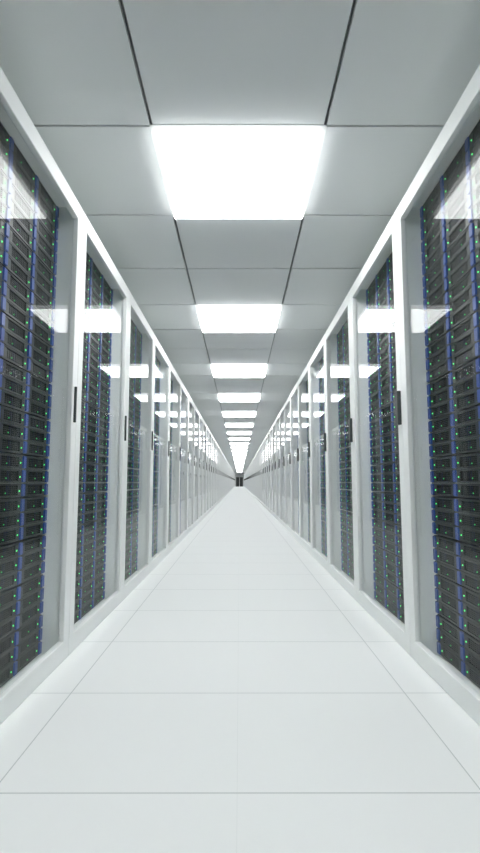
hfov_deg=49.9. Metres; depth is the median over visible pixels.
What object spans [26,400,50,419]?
server
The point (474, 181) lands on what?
server
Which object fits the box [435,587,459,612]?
server
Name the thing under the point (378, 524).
grille
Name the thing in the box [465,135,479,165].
server
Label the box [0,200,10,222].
server
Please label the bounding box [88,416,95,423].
grille
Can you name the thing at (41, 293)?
grille
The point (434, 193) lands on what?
grille
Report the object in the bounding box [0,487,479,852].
floor
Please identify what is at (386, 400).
grille
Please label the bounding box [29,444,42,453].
grille
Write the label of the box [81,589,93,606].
server
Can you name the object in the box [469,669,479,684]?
grille
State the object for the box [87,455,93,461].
grille
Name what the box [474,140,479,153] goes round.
grille
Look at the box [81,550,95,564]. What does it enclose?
server
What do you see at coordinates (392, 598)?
grille
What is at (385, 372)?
grille
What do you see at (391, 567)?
grille
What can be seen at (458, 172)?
grille
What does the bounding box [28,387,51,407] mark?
server
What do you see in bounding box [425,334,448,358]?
server
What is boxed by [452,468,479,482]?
server
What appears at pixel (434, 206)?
grille
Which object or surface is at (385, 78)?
ceiling
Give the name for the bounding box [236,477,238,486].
door
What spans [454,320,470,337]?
grille
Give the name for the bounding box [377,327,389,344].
server
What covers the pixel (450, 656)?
grille
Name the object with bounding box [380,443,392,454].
server
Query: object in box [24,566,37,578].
grille
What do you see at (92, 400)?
grille
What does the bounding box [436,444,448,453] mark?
grille
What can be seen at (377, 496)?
grille
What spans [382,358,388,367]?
grille
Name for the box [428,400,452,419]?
server
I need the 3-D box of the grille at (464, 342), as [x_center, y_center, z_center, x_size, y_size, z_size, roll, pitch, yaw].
[0.954,-0.353,2.198,0.008,0.040,0.166,0,-6,0]
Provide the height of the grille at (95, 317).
0.040 m
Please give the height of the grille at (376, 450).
0.040 m
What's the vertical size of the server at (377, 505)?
0.059 m
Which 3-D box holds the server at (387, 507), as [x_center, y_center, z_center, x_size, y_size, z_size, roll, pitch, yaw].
[1.070,0.515,3.281,0.263,0.059,0.269,0,-6,0]
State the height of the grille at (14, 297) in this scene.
0.040 m
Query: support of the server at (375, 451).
on the server at (374, 460)
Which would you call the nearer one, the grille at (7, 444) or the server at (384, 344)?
the grille at (7, 444)
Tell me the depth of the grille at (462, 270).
2.23 m
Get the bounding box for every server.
[0,122,13,151]
[0,137,12,165]
[0,152,12,179]
[0,169,11,194]
[0,184,10,207]
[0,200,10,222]
[0,344,30,371]
[0,360,29,385]
[0,374,29,398]
[0,389,28,412]
[0,405,28,426]
[0,421,27,440]
[0,436,26,453]
[0,453,26,468]
[0,468,25,482]
[0,483,25,497]
[0,498,24,514]
[0,512,23,529]
[0,526,23,545]
[0,541,22,561]
[0,556,21,577]
[0,570,21,592]
[0,586,20,608]
[0,600,19,624]
[0,615,19,639]
[0,630,18,656]
[0,645,17,671]
[0,660,17,686]
[2,330,31,357]
[3,299,32,330]
[3,314,31,344]
[5,255,34,291]
[5,271,33,304]
[5,285,32,317]
[7,241,34,277]
[8,213,35,251]
[8,227,35,265]
[9,198,36,238]
[10,170,37,213]
[10,185,36,226]
[12,143,38,188]
[12,156,38,200]
[14,497,47,511]
[15,441,49,456]
[16,574,44,597]
[16,641,41,672]
[17,614,42,642]
[17,628,41,657]
[18,600,43,627]
[19,587,43,612]
[20,535,45,554]
[20,548,45,569]
[20,561,44,583]
[22,509,46,525]
[22,522,46,539]
[23,483,47,496]
[24,470,48,482]
[25,456,48,469]
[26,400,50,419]
[26,427,49,444]
[27,414,50,432]
[28,360,52,382]
[28,374,51,395]
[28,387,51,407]
[29,320,53,346]
[29,347,52,370]
[30,334,53,358]
[31,307,53,334]
[32,295,54,322]
[33,268,55,298]
[33,282,54,310]
[34,242,56,275]
[34,256,55,287]
[35,230,56,263]
[36,205,57,239]
[36,217,57,251]
[37,192,58,228]
[38,180,58,217]
[77,521,95,533]
[78,493,96,502]
[79,463,97,472]
[80,579,94,596]
[80,599,93,617]
[81,452,97,463]
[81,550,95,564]
[81,569,94,585]
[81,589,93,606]
[82,422,98,435]
[82,540,95,553]
[82,560,94,574]
[83,502,96,513]
[83,511,96,523]
[83,531,95,543]
[84,473,97,482]
[84,483,97,492]
[85,433,98,444]
[86,393,99,407]
[86,404,99,417]
[86,443,98,453]
[87,364,100,380]
[87,384,99,398]
[87,413,98,426]
[87,492,107,501]
[88,336,101,353]
[88,355,100,371]
[88,375,100,389]
[89,326,101,344]
[89,346,100,362]
[90,289,102,309]
[90,307,101,326]
[90,318,101,335]
[91,270,102,291]
[91,279,102,300]
[91,298,102,317]
[92,262,103,282]
[93,581,104,596]
[93,590,104,606]
[94,465,107,473]
[94,545,105,558]
[94,554,105,567]
[94,563,105,576]
[94,572,104,586]
[95,518,106,529]
[95,527,106,539]
[95,536,105,547]
[96,446,108,455]
[96,474,107,482]
[96,483,107,491]
[96,501,106,510]
[96,509,106,519]
[97,427,108,438]
[97,437,108,447]
[97,455,108,464]
[98,400,109,412]
[98,409,109,421]
[98,418,109,430]
[99,374,110,387]
[99,383,109,396]
[99,391,109,404]
[100,347,110,362]
[100,356,110,371]
[100,365,110,379]
[101,320,111,337]
[101,330,111,346]
[101,339,111,353]
[102,294,112,313]
[102,304,111,321]
[102,313,111,329]
[103,278,112,296]
[103,286,112,304]
[366,278,375,296]
[366,287,375,304]
[366,294,376,313]
[366,304,376,321]
[367,313,376,329]
[367,321,377,337]
[367,330,377,346]
[367,338,377,354]
[368,347,378,362]
[368,356,378,371]
[368,365,378,379]
[368,374,379,387]
[368,383,379,396]
[369,391,379,404]
[369,400,380,412]
[369,409,379,421]
[369,418,380,430]
[370,427,380,438]
[370,437,381,447]
[370,446,380,455]
[370,455,381,464]
[370,465,384,473]
[371,474,381,482]
[371,483,382,491]
[371,492,391,501]
[371,501,381,510]
[372,509,382,519]
[372,518,383,529]
[372,527,383,539]
[372,536,383,547]
[373,545,384,557]
[373,554,384,567]
[373,563,384,576]
[373,572,384,586]
[374,581,384,596]
[374,590,385,606]
[375,262,386,282]
[375,270,387,291]
[376,279,387,300]
[376,289,387,309]
[376,299,387,317]
[376,307,388,326]
[377,317,388,335]
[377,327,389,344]
[377,335,390,353]
[378,346,389,362]
[378,355,390,371]
[378,364,390,380]
[378,375,390,389]
[379,384,391,398]
[379,394,394,407]
[379,404,392,417]
[379,413,391,426]
[380,422,396,435]
[380,433,393,444]
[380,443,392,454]
[380,453,397,463]
[381,463,399,472]
[381,473,393,482]
[381,483,394,492]
[382,493,399,502]
[382,502,395,512]
[382,511,395,523]
[382,521,398,533]
[383,531,395,543]
[383,540,395,553]
[383,550,399,564]
[383,560,396,574]
[384,569,396,584]
[384,579,398,596]
[384,589,397,606]
[385,599,397,617]
[420,180,440,217]
[420,193,441,228]
[421,205,442,240]
[421,219,442,251]
[421,230,443,263]
[422,243,443,275]
[422,256,444,286]
[423,268,445,298]
[423,281,445,310]
[424,295,446,322]
[424,308,446,334]
[425,320,449,346]
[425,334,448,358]
[426,347,449,370]
[426,360,450,382]
[427,374,449,395]
[427,387,450,407]
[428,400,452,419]
[428,414,451,432]
[429,428,452,444]
[429,441,462,456]
[430,456,453,469]
[430,470,454,482]
[431,483,454,496]
[431,496,464,511]
[432,509,456,525]
[432,522,456,539]
[433,535,458,554]
[433,548,457,568]
[434,561,458,582]
[434,574,459,597]
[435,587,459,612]
[435,600,460,626]
[436,614,461,642]
[436,628,461,657]
[437,641,461,671]
[440,142,466,188]
[440,157,466,200]
[441,170,467,213]
[441,185,468,226]
[442,199,468,238]
[442,213,469,252]
[443,227,470,264]
[444,241,471,277]
[444,256,472,291]
[445,271,472,304]
[445,285,473,317]
[446,300,475,330]
[446,315,475,344]
[447,329,476,357]
[448,344,479,371]
[448,360,477,385]
[449,374,478,398]
[449,389,479,412]
[450,405,479,426]
[451,420,479,440]
[451,436,479,453]
[452,453,479,468]
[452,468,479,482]
[453,483,479,497]
[454,498,479,514]
[454,512,479,530]
[455,526,479,545]
[456,541,479,562]
[456,556,479,577]
[457,570,479,592]
[458,585,479,609]
[458,600,479,625]
[459,615,479,640]
[459,630,479,657]
[460,645,479,672]
[461,660,479,688]
[465,120,479,151]
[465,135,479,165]
[466,151,479,180]
[467,167,479,194]
[467,183,479,208]
[468,198,479,223]
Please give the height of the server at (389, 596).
0.059 m
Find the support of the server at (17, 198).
on the server at (15, 210)
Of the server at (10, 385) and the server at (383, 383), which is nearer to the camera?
the server at (10, 385)
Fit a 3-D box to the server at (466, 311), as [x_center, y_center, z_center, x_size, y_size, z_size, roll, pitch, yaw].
[1.071,-0.477,2.221,0.263,0.059,0.269,0,-6,0]
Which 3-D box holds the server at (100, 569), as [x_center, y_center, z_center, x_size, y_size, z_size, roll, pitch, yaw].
[-1.078,0.976,3.502,0.263,0.059,0.269,0,-6,0]
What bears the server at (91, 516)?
on the server at (89, 526)
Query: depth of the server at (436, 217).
2.56 m
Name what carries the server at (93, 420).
on the server at (91, 429)
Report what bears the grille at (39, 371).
attached to the server at (37, 370)
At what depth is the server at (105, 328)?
3.70 m
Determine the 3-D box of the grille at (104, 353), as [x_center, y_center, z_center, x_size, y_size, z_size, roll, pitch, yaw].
[-0.960,-0.511,3.652,0.008,0.040,0.166,0,-6,0]
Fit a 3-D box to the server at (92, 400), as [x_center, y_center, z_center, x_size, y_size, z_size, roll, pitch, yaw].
[-1.078,-0.168,3.353,0.263,0.059,0.269,0,-6,0]
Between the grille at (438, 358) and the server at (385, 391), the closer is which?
the grille at (438, 358)
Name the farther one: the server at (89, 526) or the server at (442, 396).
the server at (89, 526)
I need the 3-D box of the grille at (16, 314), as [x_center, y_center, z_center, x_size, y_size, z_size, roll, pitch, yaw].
[-0.959,-0.478,2.210,0.008,0.040,0.166,0,-6,0]
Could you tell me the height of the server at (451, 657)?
0.059 m
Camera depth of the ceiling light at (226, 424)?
15.83 m
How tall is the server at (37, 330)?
0.059 m
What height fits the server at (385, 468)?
0.059 m
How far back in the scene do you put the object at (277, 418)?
11.77 m
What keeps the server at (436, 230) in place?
on the server at (437, 241)
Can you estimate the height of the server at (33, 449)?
0.059 m
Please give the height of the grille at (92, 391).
0.040 m
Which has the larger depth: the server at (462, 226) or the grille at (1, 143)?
the server at (462, 226)
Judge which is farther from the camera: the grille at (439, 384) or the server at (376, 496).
the server at (376, 496)
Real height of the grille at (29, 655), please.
0.040 m
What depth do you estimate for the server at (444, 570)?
2.38 m
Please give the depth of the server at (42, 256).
2.54 m
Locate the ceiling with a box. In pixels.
[0,0,479,471]
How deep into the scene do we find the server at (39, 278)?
2.53 m
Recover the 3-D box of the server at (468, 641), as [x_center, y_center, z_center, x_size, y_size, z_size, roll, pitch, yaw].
[1.071,0.888,2.074,0.263,0.059,0.269,0,-6,0]
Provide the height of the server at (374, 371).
0.059 m
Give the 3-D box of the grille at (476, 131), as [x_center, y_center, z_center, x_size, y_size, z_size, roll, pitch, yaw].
[0.954,-1.186,2.016,0.008,0.040,0.166,0,-6,0]
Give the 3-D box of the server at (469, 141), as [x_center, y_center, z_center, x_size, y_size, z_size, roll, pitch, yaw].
[1.072,-1.185,2.026,0.263,0.059,0.269,0,-6,0]
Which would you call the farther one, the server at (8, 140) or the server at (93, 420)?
the server at (93, 420)
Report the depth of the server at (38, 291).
2.52 m
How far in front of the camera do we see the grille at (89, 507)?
3.28 m
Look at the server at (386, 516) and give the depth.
3.30 m
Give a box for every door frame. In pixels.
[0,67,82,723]
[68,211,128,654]
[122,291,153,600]
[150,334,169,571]
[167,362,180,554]
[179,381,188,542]
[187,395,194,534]
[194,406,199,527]
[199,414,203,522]
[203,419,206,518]
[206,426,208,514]
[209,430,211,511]
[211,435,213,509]
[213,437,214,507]
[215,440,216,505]
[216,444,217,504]
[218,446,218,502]
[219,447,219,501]
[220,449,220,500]
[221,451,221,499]
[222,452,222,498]
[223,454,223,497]
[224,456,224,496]
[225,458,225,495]
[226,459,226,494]
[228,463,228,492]
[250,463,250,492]
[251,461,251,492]
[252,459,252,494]
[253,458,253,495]
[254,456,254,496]
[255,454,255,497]
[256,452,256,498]
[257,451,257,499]
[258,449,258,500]
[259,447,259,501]
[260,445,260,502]
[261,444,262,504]
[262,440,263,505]
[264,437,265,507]
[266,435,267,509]
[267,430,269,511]
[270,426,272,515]
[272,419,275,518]
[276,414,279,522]
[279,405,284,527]
[284,395,291,534]
[290,381,299,542]
[298,362,311,554]
[309,334,328,571]
[325,291,356,600]
[350,211,410,654]
[396,64,479,725]
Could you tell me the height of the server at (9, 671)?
0.059 m
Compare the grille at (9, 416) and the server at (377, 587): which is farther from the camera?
the server at (377, 587)
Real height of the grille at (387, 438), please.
0.040 m
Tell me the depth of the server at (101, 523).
3.56 m
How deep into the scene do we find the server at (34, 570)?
2.38 m
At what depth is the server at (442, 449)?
2.44 m
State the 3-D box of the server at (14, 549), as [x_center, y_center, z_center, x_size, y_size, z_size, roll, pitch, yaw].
[-1.077,0.516,2.112,0.263,0.059,0.269,0,-6,0]
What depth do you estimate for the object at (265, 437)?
17.00 m
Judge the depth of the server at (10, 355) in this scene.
2.20 m
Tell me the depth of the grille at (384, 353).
3.39 m
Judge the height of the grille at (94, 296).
0.040 m
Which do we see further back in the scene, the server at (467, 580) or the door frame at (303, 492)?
the door frame at (303, 492)
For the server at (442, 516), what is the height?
0.059 m
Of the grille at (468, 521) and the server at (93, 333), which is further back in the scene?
the server at (93, 333)
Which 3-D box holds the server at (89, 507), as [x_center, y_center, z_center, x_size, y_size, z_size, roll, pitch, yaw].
[-1.078,0.515,3.279,0.263,0.059,0.269,0,-6,0]
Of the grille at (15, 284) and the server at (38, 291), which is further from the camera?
the server at (38, 291)
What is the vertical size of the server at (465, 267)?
0.059 m
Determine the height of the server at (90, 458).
0.059 m
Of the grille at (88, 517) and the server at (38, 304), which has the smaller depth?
the server at (38, 304)
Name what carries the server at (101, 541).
on the server at (101, 550)
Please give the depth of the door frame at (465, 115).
2.53 m
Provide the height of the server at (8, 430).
0.059 m
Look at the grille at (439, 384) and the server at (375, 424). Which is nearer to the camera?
the grille at (439, 384)
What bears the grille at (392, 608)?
attached to the server at (392, 608)
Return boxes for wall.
[234,472,244,486]
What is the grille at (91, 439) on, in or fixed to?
attached to the server at (91, 439)
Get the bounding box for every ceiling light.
[149,125,326,218]
[195,304,282,332]
[210,363,267,377]
[217,393,260,401]
[222,411,256,416]
[225,423,253,426]
[227,431,251,434]
[228,438,249,439]
[230,443,248,444]
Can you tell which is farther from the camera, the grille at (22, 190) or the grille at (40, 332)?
the grille at (40, 332)
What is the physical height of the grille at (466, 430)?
0.040 m
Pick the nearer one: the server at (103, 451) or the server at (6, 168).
the server at (6, 168)
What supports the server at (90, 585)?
on the server at (89, 596)
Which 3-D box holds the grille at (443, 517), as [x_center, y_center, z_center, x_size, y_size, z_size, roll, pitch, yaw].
[0.954,0.419,2.387,0.008,0.040,0.166,0,-6,0]
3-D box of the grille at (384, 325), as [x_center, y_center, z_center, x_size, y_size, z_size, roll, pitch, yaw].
[0.953,-0.661,3.398,0.008,0.040,0.166,0,-6,0]
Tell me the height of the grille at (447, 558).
0.040 m
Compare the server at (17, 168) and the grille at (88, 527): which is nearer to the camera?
the server at (17, 168)
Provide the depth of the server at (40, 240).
2.55 m
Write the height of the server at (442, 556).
0.059 m
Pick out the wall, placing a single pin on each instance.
(237, 474)
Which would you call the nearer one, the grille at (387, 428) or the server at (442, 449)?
the server at (442, 449)
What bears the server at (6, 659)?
on the server at (9, 671)
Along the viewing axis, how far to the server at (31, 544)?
2.40 m
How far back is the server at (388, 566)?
3.26 m
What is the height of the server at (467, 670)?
0.059 m
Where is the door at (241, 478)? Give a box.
[240,477,242,486]
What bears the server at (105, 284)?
on the server at (105, 292)
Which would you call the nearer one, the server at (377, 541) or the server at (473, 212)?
the server at (473, 212)
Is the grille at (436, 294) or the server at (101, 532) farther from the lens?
the server at (101, 532)
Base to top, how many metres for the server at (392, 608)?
0.059 m
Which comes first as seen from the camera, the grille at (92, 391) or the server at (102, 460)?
the grille at (92, 391)
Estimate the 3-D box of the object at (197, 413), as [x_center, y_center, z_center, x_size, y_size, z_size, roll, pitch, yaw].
[-1.158,0.788,10.148,0.645,2.299,1.159,0,-6,0]
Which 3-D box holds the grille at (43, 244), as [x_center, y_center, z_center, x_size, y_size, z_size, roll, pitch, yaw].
[-0.959,-0.882,2.525,0.008,0.040,0.166,0,-6,0]
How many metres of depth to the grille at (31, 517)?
2.38 m
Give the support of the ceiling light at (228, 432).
attached to the ceiling
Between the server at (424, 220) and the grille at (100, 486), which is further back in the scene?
the grille at (100, 486)
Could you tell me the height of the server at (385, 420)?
0.059 m
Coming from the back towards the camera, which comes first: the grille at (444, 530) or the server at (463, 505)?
the grille at (444, 530)
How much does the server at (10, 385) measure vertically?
0.059 m
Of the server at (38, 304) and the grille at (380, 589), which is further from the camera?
the grille at (380, 589)
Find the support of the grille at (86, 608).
attached to the server at (86, 608)
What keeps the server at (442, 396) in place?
on the server at (443, 409)
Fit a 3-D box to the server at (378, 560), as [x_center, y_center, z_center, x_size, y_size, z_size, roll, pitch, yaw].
[1.070,0.916,3.510,0.263,0.059,0.269,0,-6,0]
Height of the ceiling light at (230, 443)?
0.082 m
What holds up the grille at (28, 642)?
attached to the server at (31, 640)
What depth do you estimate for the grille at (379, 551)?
3.51 m
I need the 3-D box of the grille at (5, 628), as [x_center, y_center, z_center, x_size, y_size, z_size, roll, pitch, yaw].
[-0.959,0.822,2.070,0.008,0.040,0.166,0,-6,0]
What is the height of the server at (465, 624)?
0.059 m
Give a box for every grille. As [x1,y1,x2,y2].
[0,126,4,139]
[0,142,3,153]
[0,471,17,480]
[0,486,16,495]
[0,501,16,511]
[0,516,15,527]
[0,530,14,542]
[0,546,14,558]
[0,561,13,574]
[0,576,12,589]
[0,592,11,605]
[0,607,11,621]
[0,622,10,636]
[0,639,9,652]
[0,654,9,668]
[0,669,8,683]
[1,456,18,465]
[2,439,18,450]
[3,410,19,422]
[3,424,19,436]
[4,394,20,407]
[5,379,21,393]
[6,365,22,379]
[7,335,23,350]
[7,349,22,364]
[8,320,24,337]
[9,291,25,309]
[9,305,24,323]
[10,277,25,296]
[11,262,26,282]
[12,234,27,256]
[12,248,27,269]
[13,219,28,242]
[14,192,29,216]
[14,206,28,229]
[15,178,30,202]
[16,151,31,178]
[16,165,30,190]
[20,648,34,666]
[21,621,35,637]
[21,635,34,652]
[22,607,35,622]
[23,580,37,593]
[23,593,36,608]
[24,553,38,564]
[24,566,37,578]
[25,539,38,550]
[26,512,39,522]
[26,525,39,535]
[27,499,40,508]
[28,472,41,480]
[28,485,40,493]
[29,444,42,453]
[29,459,42,467]
[30,418,43,428]
[30,431,43,441]
[31,404,44,415]
[32,378,45,390]
[32,391,44,402]
[33,351,46,364]
[33,364,45,377]
[34,339,46,352]
[35,312,47,327]
[35,325,47,339]
[36,286,48,303]
[36,299,48,315]
[37,261,49,279]
[37,274,49,291]
[38,249,50,266]
[39,224,51,243]
[39,236,50,255]
[40,199,52,220]
[40,211,51,231]
[41,187,52,209]
[82,604,89,614]
[83,573,90,582]
[83,584,90,592]
[83,594,89,603]
[84,543,91,551]
[84,554,90,561]
[84,564,90,572]
[85,514,92,520]
[85,524,91,531]
[85,534,91,541]
[86,475,93,480]
[86,484,93,490]
[86,495,92,500]
[86,504,92,510]
[87,445,94,451]
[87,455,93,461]
[87,465,93,471]
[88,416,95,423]
[88,425,94,432]
[88,436,94,442]
[89,386,95,394]
[89,396,95,404]
[89,407,95,414]
[90,349,96,358]
[90,358,96,367]
[90,367,96,376]
[90,378,96,385]
[91,321,97,330]
[91,329,97,339]
[91,339,97,348]
[92,292,98,304]
[92,301,98,312]
[92,311,98,321]
[93,264,99,277]
[93,273,99,286]
[95,576,101,584]
[95,585,101,593]
[95,594,100,603]
[96,539,102,546]
[96,548,101,556]
[96,557,101,565]
[97,503,103,508]
[97,511,103,517]
[97,521,102,527]
[98,475,103,480]
[98,484,103,489]
[99,439,104,445]
[99,448,104,453]
[99,457,103,462]
[100,412,105,418]
[102,349,107,358]
[371,341,376,350]
[371,359,376,367]
[373,412,378,419]
[374,448,379,454]
[374,457,379,462]
[374,484,380,489]
[375,494,380,499]
[375,511,381,517]
[375,521,381,527]
[376,530,381,536]
[376,548,382,556]
[377,557,382,564]
[377,566,382,574]
[377,576,383,584]
[377,585,383,594]
[378,594,383,602]
[379,264,385,277]
[379,273,385,286]
[380,293,386,304]
[380,301,386,313]
[380,310,386,321]
[381,321,386,331]
[381,329,387,339]
[381,338,387,348]
[381,349,387,358]
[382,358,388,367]
[382,367,388,376]
[382,378,388,385]
[382,387,389,395]
[383,396,389,403]
[383,406,389,413]
[383,416,389,423]
[384,425,390,432]
[384,435,390,442]
[384,445,390,451]
[384,455,391,461]
[385,465,391,471]
[385,475,391,480]
[385,484,392,490]
[386,495,392,501]
[386,504,392,510]
[386,514,393,520]
[387,524,393,531]
[387,534,393,541]
[387,543,394,551]
[387,554,394,562]
[388,563,394,571]
[388,574,395,582]
[388,584,395,593]
[389,594,395,603]
[389,604,396,614]
[426,187,437,209]
[426,199,438,219]
[427,211,438,231]
[427,224,439,244]
[428,236,439,255]
[428,248,440,267]
[429,262,440,279]
[429,274,441,291]
[430,286,441,303]
[430,300,442,316]
[431,312,443,327]
[431,325,443,339]
[432,338,444,352]
[432,351,444,364]
[433,364,445,377]
[433,378,445,390]
[434,391,446,402]
[434,404,447,415]
[435,418,447,428]
[435,431,448,441]
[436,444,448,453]
[436,459,449,467]
[437,472,450,480]
[437,485,450,493]
[438,499,451,508]
[438,512,451,522]
[439,525,452,535]
[439,539,453,550]
[440,552,453,564]
[440,566,454,578]
[441,580,454,593]
[442,593,455,607]
[442,607,456,622]
[443,621,456,637]
[443,635,457,652]
[444,648,458,666]
[447,152,461,178]
[448,165,462,190]
[448,178,463,203]
[449,193,463,217]
[449,206,464,229]
[450,220,465,242]
[450,235,465,256]
[451,248,466,269]
[452,262,467,282]
[452,277,468,296]
[453,291,468,309]
[454,305,469,323]
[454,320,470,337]
[455,335,470,351]
[455,349,471,364]
[456,365,472,379]
[457,379,473,393]
[457,394,473,407]
[458,410,474,422]
[459,424,475,436]
[459,439,476,450]
[460,456,476,465]
[461,471,477,480]
[461,486,478,495]
[462,501,479,511]
[463,516,479,527]
[463,530,479,542]
[464,546,479,559]
[465,561,479,574]
[465,576,479,589]
[466,592,479,606]
[467,607,479,622]
[467,622,479,636]
[469,639,479,653]
[469,654,479,669]
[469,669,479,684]
[473,125,479,139]
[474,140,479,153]
[475,155,479,167]
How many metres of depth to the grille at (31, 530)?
2.39 m
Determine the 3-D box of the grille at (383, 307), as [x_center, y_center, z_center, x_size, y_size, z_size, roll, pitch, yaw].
[0.953,-0.786,3.412,0.008,0.040,0.166,0,-6,0]
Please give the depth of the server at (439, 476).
2.43 m
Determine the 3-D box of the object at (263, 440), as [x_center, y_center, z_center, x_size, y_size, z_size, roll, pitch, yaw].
[1.126,1.657,18.225,0.652,2.299,1.159,0,-6,0]
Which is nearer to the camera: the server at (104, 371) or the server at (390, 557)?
the server at (390, 557)
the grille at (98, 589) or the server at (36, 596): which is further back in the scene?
the grille at (98, 589)
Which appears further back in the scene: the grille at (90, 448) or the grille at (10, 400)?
the grille at (90, 448)
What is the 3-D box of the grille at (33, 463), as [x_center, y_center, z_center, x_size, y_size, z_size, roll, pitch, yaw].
[-0.959,0.173,2.411,0.008,0.040,0.166,0,-6,0]
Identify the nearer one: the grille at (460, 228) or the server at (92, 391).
the grille at (460, 228)
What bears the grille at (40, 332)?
attached to the server at (37, 330)
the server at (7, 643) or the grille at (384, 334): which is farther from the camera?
the grille at (384, 334)
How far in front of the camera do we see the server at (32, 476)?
2.43 m
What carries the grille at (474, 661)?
attached to the server at (469, 657)
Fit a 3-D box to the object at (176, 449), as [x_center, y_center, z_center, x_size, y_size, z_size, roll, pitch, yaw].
[-1.155,0.415,6.687,0.645,2.299,1.159,0,-6,0]
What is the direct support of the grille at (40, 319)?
attached to the server at (37, 317)
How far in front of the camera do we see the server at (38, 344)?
2.49 m
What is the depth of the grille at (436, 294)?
2.50 m
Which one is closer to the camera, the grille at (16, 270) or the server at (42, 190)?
the grille at (16, 270)
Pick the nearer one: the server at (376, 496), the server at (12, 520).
the server at (12, 520)
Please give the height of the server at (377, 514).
0.059 m
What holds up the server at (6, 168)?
on the server at (5, 182)
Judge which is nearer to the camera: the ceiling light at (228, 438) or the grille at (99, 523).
the grille at (99, 523)
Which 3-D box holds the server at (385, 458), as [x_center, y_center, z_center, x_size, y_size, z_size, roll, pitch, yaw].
[1.070,0.204,3.315,0.263,0.059,0.269,0,-6,0]
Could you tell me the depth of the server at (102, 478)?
3.61 m
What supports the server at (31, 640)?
on the server at (28, 656)
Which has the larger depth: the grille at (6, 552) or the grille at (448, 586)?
the grille at (448, 586)
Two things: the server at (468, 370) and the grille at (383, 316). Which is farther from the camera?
the grille at (383, 316)
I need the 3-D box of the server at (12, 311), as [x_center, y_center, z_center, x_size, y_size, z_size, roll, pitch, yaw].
[-1.077,-0.478,2.219,0.263,0.059,0.269,0,-6,0]
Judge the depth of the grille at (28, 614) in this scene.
2.33 m
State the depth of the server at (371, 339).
3.70 m
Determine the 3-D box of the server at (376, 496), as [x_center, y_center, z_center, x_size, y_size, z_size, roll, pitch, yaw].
[1.070,0.484,3.557,0.263,0.059,0.269,0,-6,0]
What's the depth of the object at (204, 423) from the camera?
12.94 m
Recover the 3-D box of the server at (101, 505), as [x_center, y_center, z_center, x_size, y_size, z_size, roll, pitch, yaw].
[-1.078,0.544,3.548,0.263,0.059,0.269,0,-6,0]
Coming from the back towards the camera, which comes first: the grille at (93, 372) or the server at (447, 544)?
the grille at (93, 372)
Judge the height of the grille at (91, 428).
0.040 m
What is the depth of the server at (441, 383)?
2.48 m
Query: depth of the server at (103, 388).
3.65 m
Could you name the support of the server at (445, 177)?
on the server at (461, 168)
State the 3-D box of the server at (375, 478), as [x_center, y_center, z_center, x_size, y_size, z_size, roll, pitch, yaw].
[1.070,0.358,3.570,0.263,0.059,0.269,0,-6,0]
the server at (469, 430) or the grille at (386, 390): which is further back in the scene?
the grille at (386, 390)
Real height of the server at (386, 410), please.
0.059 m
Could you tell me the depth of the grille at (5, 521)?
2.12 m
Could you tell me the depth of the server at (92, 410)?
3.38 m
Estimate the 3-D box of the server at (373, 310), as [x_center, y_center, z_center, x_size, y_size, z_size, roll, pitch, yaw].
[1.070,-0.817,3.697,0.263,0.059,0.269,0,-6,0]
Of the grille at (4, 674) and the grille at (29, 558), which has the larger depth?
the grille at (29, 558)
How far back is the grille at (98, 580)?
3.49 m
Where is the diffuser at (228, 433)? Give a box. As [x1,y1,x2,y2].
[228,433,250,434]
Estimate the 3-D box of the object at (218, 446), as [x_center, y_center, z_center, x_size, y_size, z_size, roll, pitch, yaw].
[-1.169,1.905,20.530,0.645,2.299,1.159,0,-6,0]
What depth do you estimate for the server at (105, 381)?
3.67 m
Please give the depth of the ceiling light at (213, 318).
5.50 m
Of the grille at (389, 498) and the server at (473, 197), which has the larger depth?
the grille at (389, 498)
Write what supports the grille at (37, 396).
attached to the server at (36, 396)
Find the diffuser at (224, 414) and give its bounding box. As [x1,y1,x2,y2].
[223,413,255,416]
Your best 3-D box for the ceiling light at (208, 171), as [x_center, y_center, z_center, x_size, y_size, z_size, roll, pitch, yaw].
[-0.009,-1.468,3.042,0.898,0.082,0.898,0,-6,0]
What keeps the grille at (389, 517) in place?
attached to the server at (386, 516)
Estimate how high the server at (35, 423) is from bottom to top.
0.059 m
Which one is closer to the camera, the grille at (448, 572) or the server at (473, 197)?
the server at (473, 197)

